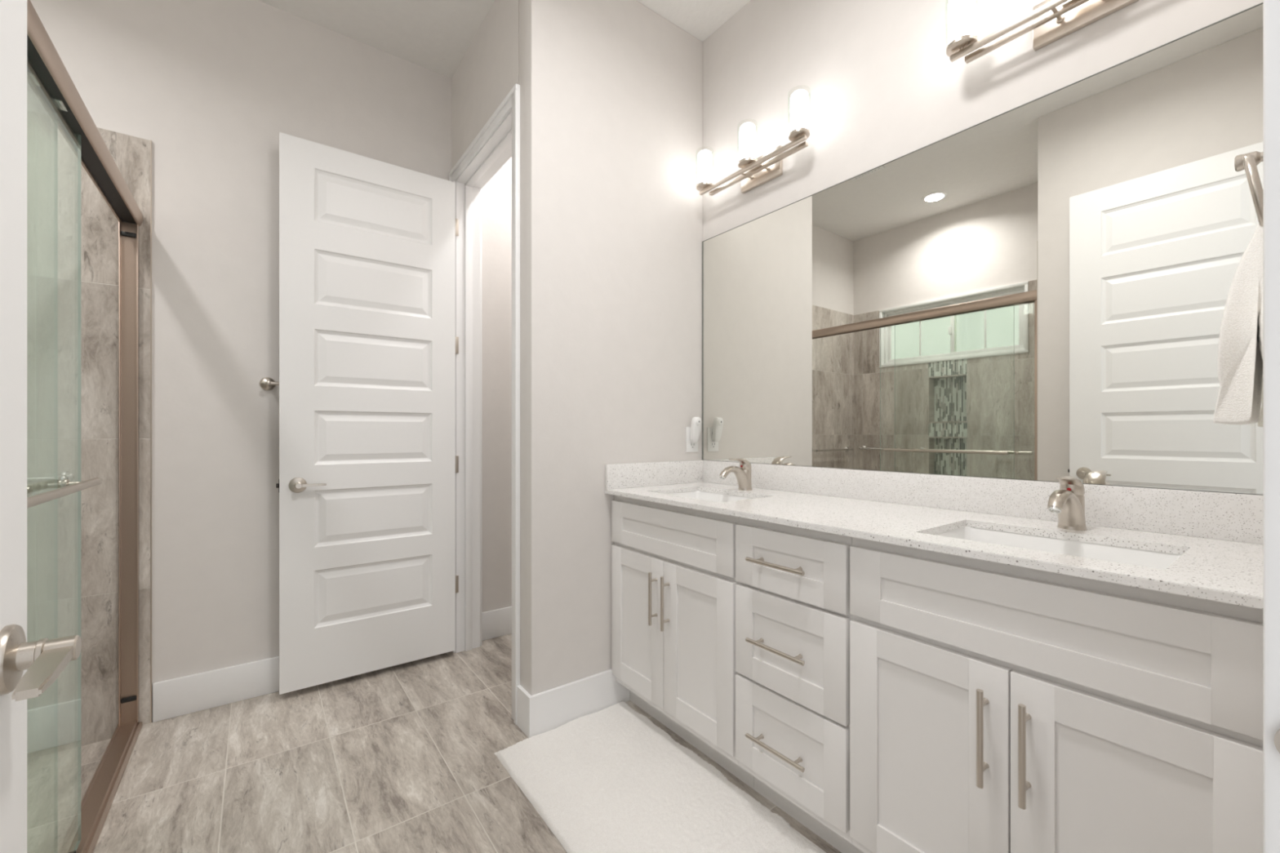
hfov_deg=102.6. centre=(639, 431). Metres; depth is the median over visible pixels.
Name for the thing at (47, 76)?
shower enclosure
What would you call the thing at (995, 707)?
vanity cabinet
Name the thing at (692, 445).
socket
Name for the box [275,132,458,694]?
door
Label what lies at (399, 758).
floor
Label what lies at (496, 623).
baseboard
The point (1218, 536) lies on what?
countertop
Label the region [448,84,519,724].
door frame
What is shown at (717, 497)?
sink
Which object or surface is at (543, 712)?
baseboard
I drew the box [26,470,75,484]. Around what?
grab bar
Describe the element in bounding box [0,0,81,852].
door
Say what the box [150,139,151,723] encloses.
trim
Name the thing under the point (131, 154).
wall tile
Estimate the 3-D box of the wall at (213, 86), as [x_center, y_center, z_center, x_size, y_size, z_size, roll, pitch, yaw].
[-1.523,-0.315,2.396,3.235,3.113,0.120,0,0,-37]
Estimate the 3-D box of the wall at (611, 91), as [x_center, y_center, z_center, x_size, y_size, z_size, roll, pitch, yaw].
[-0.089,-0.364,2.239,0.888,3.013,0.120,0,0,-37]
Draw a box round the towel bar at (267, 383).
[259,377,279,390]
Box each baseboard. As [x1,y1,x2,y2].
[152,656,279,722]
[482,606,511,640]
[516,669,629,737]
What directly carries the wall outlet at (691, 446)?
attached to the wall at (611, 91)
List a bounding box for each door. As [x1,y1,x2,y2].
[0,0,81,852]
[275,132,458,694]
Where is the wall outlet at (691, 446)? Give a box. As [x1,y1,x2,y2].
[685,426,697,452]
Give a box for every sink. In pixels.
[666,490,755,502]
[935,526,1181,569]
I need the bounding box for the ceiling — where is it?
[257,0,750,78]
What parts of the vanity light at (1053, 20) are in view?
lamp shade, glass, stem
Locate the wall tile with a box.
[26,110,150,759]
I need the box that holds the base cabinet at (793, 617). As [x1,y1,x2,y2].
[735,517,864,852]
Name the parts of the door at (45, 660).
lever, lever arm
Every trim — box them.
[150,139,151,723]
[1262,0,1279,852]
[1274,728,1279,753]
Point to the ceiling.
(435, 36)
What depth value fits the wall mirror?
1.42 m
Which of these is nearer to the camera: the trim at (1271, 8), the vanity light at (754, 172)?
the trim at (1271, 8)
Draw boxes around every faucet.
[719,458,752,490]
[1047,475,1087,530]
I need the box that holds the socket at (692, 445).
[689,441,695,448]
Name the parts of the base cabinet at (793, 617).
bar pull, bar pull, bar pull, drawer, drawer, drawer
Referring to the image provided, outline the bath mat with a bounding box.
[493,701,826,852]
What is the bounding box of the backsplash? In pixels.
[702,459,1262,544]
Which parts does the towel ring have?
mount post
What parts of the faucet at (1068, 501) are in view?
handle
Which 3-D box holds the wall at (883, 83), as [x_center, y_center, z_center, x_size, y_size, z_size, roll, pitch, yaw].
[0.626,-0.335,2.125,0.120,3.073,2.890,0,0,-37]
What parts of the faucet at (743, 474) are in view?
handle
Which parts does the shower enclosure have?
bar post, glass panel, bar post, glass panel, header rail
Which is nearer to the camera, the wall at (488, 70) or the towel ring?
the towel ring
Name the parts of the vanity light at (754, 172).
lamp shade, stem, glass, lamp shade, stem, glass, lamp shade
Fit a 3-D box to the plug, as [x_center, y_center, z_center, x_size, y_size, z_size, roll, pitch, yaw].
[0.260,-0.011,2.384,0.048,0.118,0.048,0,0,-37]
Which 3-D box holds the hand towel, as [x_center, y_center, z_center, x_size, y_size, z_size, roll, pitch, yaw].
[0.963,-0.173,0.800,0.216,0.322,0.081,0,0,-37]
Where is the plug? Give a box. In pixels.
[689,417,702,442]
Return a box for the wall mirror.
[702,2,1262,494]
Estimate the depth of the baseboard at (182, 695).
2.12 m
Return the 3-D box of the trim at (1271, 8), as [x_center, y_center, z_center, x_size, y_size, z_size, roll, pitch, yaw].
[0.136,-0.119,0.126,0.977,2.523,0.017,0,0,-37]
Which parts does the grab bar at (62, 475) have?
post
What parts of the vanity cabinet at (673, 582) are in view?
door, bar pull, bar pull, false drawer, door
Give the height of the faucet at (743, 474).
0.133 m
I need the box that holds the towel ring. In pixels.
[1234,151,1262,226]
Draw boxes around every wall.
[26,0,511,721]
[451,0,519,168]
[519,0,702,695]
[702,0,1262,494]
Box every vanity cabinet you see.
[611,495,754,789]
[849,537,1262,852]
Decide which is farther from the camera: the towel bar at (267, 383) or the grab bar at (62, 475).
the towel bar at (267, 383)
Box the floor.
[26,633,841,852]
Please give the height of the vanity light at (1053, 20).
0.220 m
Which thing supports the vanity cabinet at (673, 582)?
on the floor
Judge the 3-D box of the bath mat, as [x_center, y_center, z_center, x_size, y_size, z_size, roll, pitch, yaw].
[0.028,1.135,1.563,0.569,0.021,1.074,0,0,-37]
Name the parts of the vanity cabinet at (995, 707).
door, bar pull, bar pull, false drawer, door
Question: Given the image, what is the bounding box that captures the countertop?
[604,459,1262,609]
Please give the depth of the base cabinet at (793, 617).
1.41 m
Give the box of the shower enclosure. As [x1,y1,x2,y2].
[26,0,142,852]
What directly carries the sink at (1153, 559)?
in the countertop
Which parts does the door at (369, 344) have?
lever, lever arm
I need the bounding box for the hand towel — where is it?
[1213,222,1262,424]
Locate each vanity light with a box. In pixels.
[695,88,810,195]
[945,0,1138,63]

